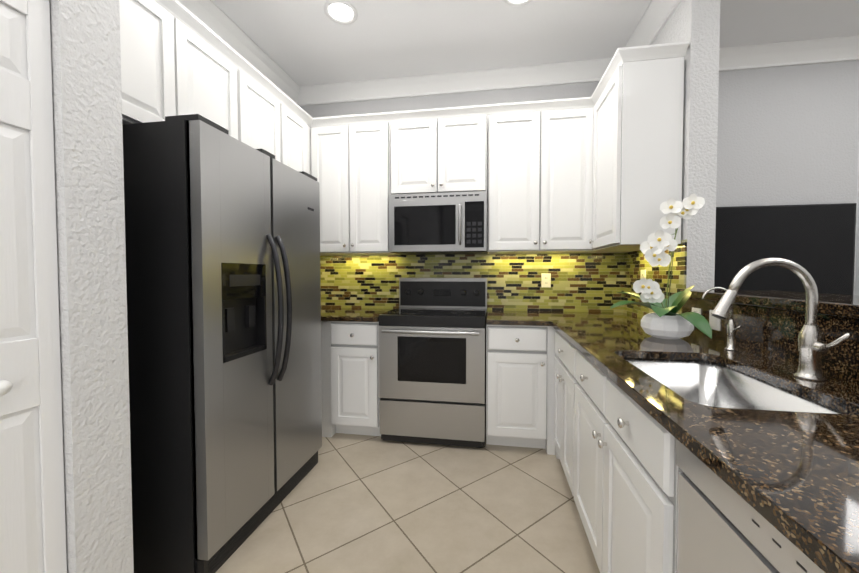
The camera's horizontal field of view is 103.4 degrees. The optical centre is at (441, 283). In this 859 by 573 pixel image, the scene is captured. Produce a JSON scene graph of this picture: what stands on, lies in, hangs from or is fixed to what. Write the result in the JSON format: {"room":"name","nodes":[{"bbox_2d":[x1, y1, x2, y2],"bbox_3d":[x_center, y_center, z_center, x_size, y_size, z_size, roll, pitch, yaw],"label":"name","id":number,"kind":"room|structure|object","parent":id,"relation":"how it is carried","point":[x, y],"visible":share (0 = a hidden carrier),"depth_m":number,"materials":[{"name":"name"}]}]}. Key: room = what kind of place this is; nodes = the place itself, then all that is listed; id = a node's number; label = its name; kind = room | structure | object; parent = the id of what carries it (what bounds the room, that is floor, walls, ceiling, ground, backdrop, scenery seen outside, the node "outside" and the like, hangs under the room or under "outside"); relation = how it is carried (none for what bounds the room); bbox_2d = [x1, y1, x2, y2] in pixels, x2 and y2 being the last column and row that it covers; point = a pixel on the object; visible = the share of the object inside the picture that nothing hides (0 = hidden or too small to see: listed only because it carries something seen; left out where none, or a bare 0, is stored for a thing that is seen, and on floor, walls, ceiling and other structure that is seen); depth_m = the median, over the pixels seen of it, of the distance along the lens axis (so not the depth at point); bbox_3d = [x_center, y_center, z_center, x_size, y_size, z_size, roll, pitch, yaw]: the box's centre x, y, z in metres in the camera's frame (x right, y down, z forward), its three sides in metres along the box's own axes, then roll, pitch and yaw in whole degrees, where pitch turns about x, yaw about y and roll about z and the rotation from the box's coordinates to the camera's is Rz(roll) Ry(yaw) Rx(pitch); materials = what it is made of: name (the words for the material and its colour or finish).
{"room":"kitchen","nodes":[
{"label":"kitchen","id":0,"kind":"room"},
{"bbox_2d":[49,0,133,572],"bbox_3d":[-1.712,-0.212,-0.765,0.700,2.920,3.960,0,2,9],"label":"wall","id":1,"kind":"structure","parent":0,"point":[88,139],"depth_m":1.05,"materials":[{"name":"white paint"}]},
{"bbox_2d":[0,0,66,572],"bbox_3d":[-1.150,0.190,0.758,0.070,2.018,0.472,0,2,9],"label":"bifold closet door","id":2,"kind":"structure","parent":1,"relation":"in","point":[32,520],"depth_m":0.93,"materials":[{"name":"white wood"}]},
{"bbox_2d":[119,0,250,146],"bbox_3d":[-1.415,-0.968,1.652,0.350,0.580,0.867,0,2,9],"label":"upper cabinet","id":3,"kind":"object","parent":1,"relation":"attached to","point":[171,65],"depth_m":1.57,"materials":[{"name":"white wood"}]},
{"bbox_2d":[154,0,313,126],"bbox_3d":[-1.190,-1.295,1.959,0.045,0.055,1.560,0,2,9],"label":"crown molding","id":4,"kind":"structure","parent":3,"relation":"attached to","point":[181,13],"depth_m":1.90,"materials":[{"name":"white wood"}]},
{"bbox_2d":[177,0,300,99],"bbox_3d":[-1.469,-1.690,2.118,0.100,0.122,1.890,0,2,9],"label":"crown molding","id":5,"kind":"structure","parent":1,"relation":"attached to","point":[223,26],"depth_m":2.40,"materials":[{"name":"white wood"}]},
{"bbox_2d":[216,433,599,572],"bbox_3d":[1.068,1.245,1.194,8.800,0.100,8.600,0,2,9],"label":"floor","id":6,"kind":"structure","parent":0,"point":[352,503],"depth_m":1.72,"materials":[{"name":"tile"}]},
{"bbox_2d":[122,114,321,572],"bbox_3d":[-1.166,0.260,1.795,0.802,1.837,0.900,0,2,9],"label":"refrigerator","id":7,"kind":"object","parent":6,"relation":"on","point":[222,235],"visible":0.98,"depth_m":1.36,"materials":[{"name":"silver metal"}]},
{"bbox_2d":[321,321,380,436],"bbox_3d":[-0.909,0.709,2.828,1.004,0.883,0.659,0,2,9],"label":"base cabinet","id":8,"kind":"object","parent":6,"relation":"on","point":[350,376],"visible":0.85,"depth_m":2.49,"materials":[{"name":"white wood"}]},
{"bbox_2d":[321,308,392,321],"bbox_3d":[-0.908,0.252,2.819,1.004,0.032,0.633,0,2,9],"label":"countertop","id":9,"kind":"structure","parent":8,"relation":"on","point":[327,314],"depth_m":2.63,"materials":[{"name":"brown stone"}]},
{"bbox_2d":[379,278,486,447],"bbox_3d":[-0.034,0.558,2.662,0.760,1.195,0.678,0,2,9],"label":"range","id":10,"kind":"object","parent":6,"relation":"on","point":[432,360],"visible":1,"depth_m":2.40,"materials":[{"name":"silver metal"}]},
{"bbox_2d":[486,324,555,454],"bbox_3d":[0.583,0.716,2.598,0.464,0.883,0.659,0,2,9],"label":"base cabinet","id":11,"kind":"object","parent":6,"relation":"on","point":[519,385],"visible":1,"depth_m":2.31,"materials":[{"name":"white wood"}]},
{"bbox_2d":[486,310,552,325],"bbox_3d":[0.557,0.258,2.592,0.410,0.032,0.637,0,2,9],"label":"countertop","id":12,"kind":"structure","parent":11,"relation":"on","point":[494,317],"depth_m":2.39,"materials":[{"name":"brown stone"}]},
{"bbox_2d":[554,331,565,475],"bbox_3d":[1.009,0.735,1.878,0.637,0.884,0.640,0,2,9],"label":"base cabinet","id":13,"kind":"object","parent":6,"relation":"on","point":[560,342],"depth_m":2.02,"materials":[{"name":"white wood"}]},
{"bbox_2d":[566,340,682,572],"bbox_3d":[0.908,0.753,1.220,0.637,0.884,0.971,0,2,9],"label":"base cabinet","id":14,"kind":"object","parent":6,"relation":"on","point":[615,448],"depth_m":1.09,"materials":[{"name":"white wood"}]},
{"bbox_2d":[541,311,858,572],"bbox_3d":[0.844,0.305,0.863,0.685,0.032,3.968,0,2,9],"label":"countertop","id":15,"kind":"structure","parent":14,"relation":"on","point":[792,477],"depth_m":0.67,"materials":[{"name":"brown stone"}]},
{"bbox_2d":[610,194,711,338],"bbox_3d":[1.026,-0.078,1.635,0.420,0.691,0.453,0,2,9],"label":"orchid plant","id":16,"kind":"object","parent":15,"relation":"on","point":[664,321],"visible":1,"depth_m":1.62,"materials":[{"name":"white plant"}]},
{"bbox_2d":[701,287,740,350],"bbox_3d":[1.149,0.145,1.389,0.136,0.260,0.074,0,2,9],"label":"filter faucet","id":17,"kind":"object","parent":15,"relation":"on","point":[731,329],"visible":0.83,"depth_m":1.39,"materials":[{"name":"silver metal"}]},
{"bbox_2d":[623,358,845,413],"bbox_3d":[0.840,0.415,1.075,0.420,0.195,0.640,0,2,9],"label":"undermount sink","id":18,"kind":"object","parent":15,"relation":"in","point":[713,384],"visible":0.1,"depth_m":1.29,"materials":[{"name":"silver metal"}]},
{"bbox_2d":[711,258,851,381],"bbox_3d":[0.987,0.104,0.993,0.301,0.362,0.148,0,2,9],"label":"gooseneck faucet","id":19,"kind":"object","parent":15,"relation":"on","point":[812,347],"visible":1,"depth_m":1.01,"materials":[{"name":"silver metal"}]},
{"bbox_2d":[676,439,824,572],"bbox_3d":[0.775,0.775,0.442,0.592,0.881,0.586,0,2,9],"label":"dishwasher","id":20,"kind":"object","parent":6,"relation":"on","point":[723,526],"visible":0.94,"depth_m":0.62,"materials":[{"name":"silver metal"}]},
{"bbox_2d":[300,81,599,127],"bbox_3d":[0.055,-0.316,3.049,3.080,2.920,0.120,0,2,9],"label":"wall","id":21,"kind":"structure","parent":0,"point":[552,92],"depth_m":2.94,"materials":[{"name":"grey paint"}]},
{"bbox_2d":[311,121,398,255],"bbox_3d":[-0.687,-0.772,2.910,0.747,1.040,0.349,0,2,9],"label":"upper cabinet","id":22,"kind":"object","parent":21,"relation":"attached to","point":[355,167],"depth_m":2.74,"materials":[{"name":"white wood"}]},
{"bbox_2d":[399,115,490,193],"bbox_3d":[-0.006,-0.997,2.799,0.764,0.584,0.349,0,2,9],"label":"upper cabinet","id":23,"kind":"object","parent":21,"relation":"attached to","point":[441,155],"depth_m":2.62,"materials":[{"name":"white wood"}]},
{"bbox_2d":[389,191,487,254],"bbox_3d":[-0.012,-0.474,2.775,0.764,0.452,0.426,0,2,9],"label":"over-the-range microwave","id":24,"kind":"object","parent":23,"relation":"attached to","point":[452,223],"visible":1,"depth_m":2.61,"materials":[{"name":"silver metal"}]},
{"bbox_2d":[314,97,589,126],"bbox_3d":[0.017,-1.313,2.610,2.230,0.055,0.045,0,2,9],"label":"crown molding","id":25,"kind":"structure","parent":23,"relation":"attached to","point":[584,102],"depth_m":2.59,"materials":[{"name":"white wood"}]},
{"bbox_2d":[293,58,611,105],"bbox_3d":[0.063,-1.711,2.898,2.890,0.122,0.100,0,2,9],"label":"crown molding","id":26,"kind":"structure","parent":21,"relation":"attached to","point":[583,71],"depth_m":2.88,"materials":[{"name":"white wood"}]},
{"bbox_2d":[320,252,623,313],"bbox_3d":[0.070,-0.006,2.989,2.890,0.535,0.010,0,2,9],"label":"tile backsplash","id":27,"kind":"structure","parent":21,"relation":"attached to","point":[588,282],"depth_m":2.92,"materials":[{"name":"tile"}]},
{"bbox_2d":[541,273,550,286],"bbox_3d":[0.880,-0.025,2.854,0.075,0.118,0.008,0,2,9],"label":"outlet","id":28,"kind":"object","parent":27,"relation":"attached to","point":[545,279],"visible":1,"depth_m":2.85,"materials":[{"name":"white plastic"}]},
{"bbox_2d":[487,108,593,253],"bbox_3d":[0.724,-0.766,2.692,0.847,1.040,0.349,0,2,9],"label":"upper cabinet","id":29,"kind":"object","parent":21,"relation":"attached to","point":[531,173],"depth_m":2.52,"materials":[{"name":"white wood"}]},
{"bbox_2d":[212,0,858,85],"bbox_3d":[1.068,-1.774,1.112,8.800,0.100,8.600,0,2,9],"label":"ceiling","id":30,"kind":"structure","parent":0,"point":[304,42],"depth_m":2.35,"materials":[{"name":"white paint"}]},
{"bbox_2d":[324,0,357,24],"bbox_3d":[-0.649,-1.749,2.187,0.210,0.008,0.210,0,2,9],"label":"recessed light","id":31,"kind":"object","parent":30,"relation":"in","point":[343,12],"visible":1,"depth_m":2.18,"materials":[{"name":"white"}]},
{"bbox_2d":[503,0,532,6],"bbox_3d":[0.471,-1.745,2.035,0.210,0.008,0.210,0,2,9],"label":"recessed light","id":32,"kind":"object","parent":30,"relation":"in","point":[516,3],"visible":1,"depth_m":2.11,"materials":[{"name":"white"}]},
{"bbox_2d":[641,0,720,289],"bbox_3d":[1.499,-0.295,2.310,0.140,2.920,0.900,0,2,9],"label":"wall","id":33,"kind":"structure","parent":0,"point":[695,24],"depth_m":1.86,"materials":[{"name":"white paint"}]},
{"bbox_2d":[586,41,688,252],"bbox_3d":[1.235,-0.784,2.334,0.370,1.096,0.902,0,2,9],"label":"upper cabinet","id":34,"kind":"object","parent":33,"relation":"attached to","point":[638,144],"depth_m":1.94,"materials":[{"name":"white wood"}]},
{"bbox_2d":[621,0,680,65],"bbox_3d":[1.374,-1.692,2.185,0.120,0.122,0.890,0,2,9],"label":"crown molding","id":35,"kind":"structure","parent":33,"relation":"attached to","point":[658,12],"depth_m":2.19,"materials":[{"name":"white wood"}]},
{"bbox_2d":[620,239,686,317],"bbox_3d":[1.423,0.012,2.315,0.010,0.535,0.870,0,2,9],"label":"tile backsplash","id":36,"kind":"structure","parent":33,"relation":"attached to","point":[635,261],"depth_m":2.31,"materials":[{"name":"tile"}]},
{"bbox_2d":[640,270,645,278],"bbox_3d":[1.426,-0.038,2.399,0.008,0.118,0.075,0,2,9],"label":"outlet","id":37,"kind":"object","parent":36,"relation":"attached to","point":[643,274],"visible":0.52,"depth_m":2.39,"materials":[{"name":"white plastic"}]},
{"bbox_2d":[716,60,858,294],"bbox_3d":[2.333,-0.306,2.698,1.530,2.920,0.120,0,2,9],"label":"wall","id":38,"kind":"structure","parent":0,"point":[788,135],"depth_m":2.57,"materials":[{"name":"grey paint"}]},
{"bbox_2d":[714,203,855,294],"bbox_3d":[2.378,-0.206,2.602,1.310,0.765,0.053,0,2,9],"label":"tv","id":39,"kind":"object","parent":38,"relation":"attached to","point":[816,242],"visible":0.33,"depth_m":2.54,"materials":[{"name":"black glass"}]},
{"bbox_2d":[719,35,858,71],"bbox_3d":[2.400,-1.701,2.538,1.560,0.122,0.100,0,2,9],"label":"crown molding","id":40,"kind":"structure","parent":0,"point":[846,48],"depth_m":2.51,"materials":[{"name":"white wood"}]},
{"bbox_2d":[854,147,858,294],"bbox_3d":[3.891,-0.334,3.712,1.240,2.920,0.120,0,2,9],"label":"wall","id":41,"kind":"structure","parent":0,"point":[856,221],"depth_m":3.57,"materials":[{"name":"grey paint"}]},
{"bbox_2d":[855,179,858,295],"bbox_3d":[3.886,-0.233,0.011,0.120,2.920,7.200,0,2,9],"label":"wall","id":42,"kind":"structure","parent":0,"point":[857,271],"depth_m":3.56,"materials":[{"name":"grey paint"}]},
{"bbox_3d":[-1.579,-0.292,2.168,0.120,2.920,2.120,0,2,9],"label":"wall","id":43,"kind":"structure","parent":0,"visible":0},
{"bbox_2d":[251,79,286,164],"bbox_3d":[-1.334,-0.982,2.179,0.350,0.580,0.467,0,2,9],"label":"upper cabinet","id":44,"kind":"object","parent":43,"relation":"attached to","point":[266,111],"depth_m":2.23,"materials":[{"name":"white wood"}]},
{"bbox_2d":[283,105,310,174],"bbox_3d":[-1.277,-0.762,2.553,0.350,1.040,0.411,0,2,9],"label":"upper cabinet","id":45,"kind":"object","parent":43,"relation":"attached to","point":[296,133],"depth_m":2.57,"materials":[{"name":"white wood"}]},
{"bbox_3d":[1.045,0.694,-0.609,0.140,1.100,5.060,0,2,9],"label":"wall","id":46,"kind":"structure","parent":0,"visible":0},
{"bbox_2d":[680,290,858,317],"bbox_3d":[1.166,0.124,-0.646,0.455,0.038,5.055,0,2,9],"label":"bar","id":47,"kind":"object","parent":46,"relation":"on","point":[839,305],"visible":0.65,"depth_m":1.27,"materials":[{"name":"brown stone"}]},
{"bbox_2d":[681,298,858,382],"bbox_3d":[0.965,0.256,-0.609,0.022,0.225,5.060,0,2,9],"label":"granite","id":48,"kind":"object","parent":46,"relation":"attached to","point":[771,332],"depth_m":1.23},
{"bbox_2d":[692,307,700,314],"bbox_3d":[1.313,0.170,1.749,0.008,0.085,0.070,0,2,9],"label":"outlet","id":49,"kind":"object","parent":48,"relation":"attached to","point":[696,310],"visible":0.38,"depth_m":1.74,"materials":[{"name":"white plastic"}]},
{"bbox_2d":[709,310,720,330],"bbox_3d":[1.290,0.174,1.601,0.008,0.090,0.075,0,2,9],"label":"light switch","id":50,"kind":"object","parent":48,"relation":"attached to","point":[715,323],"visible":0.54,"depth_m":1.60,"materials":[{"name":"white plastic"}]}
]}

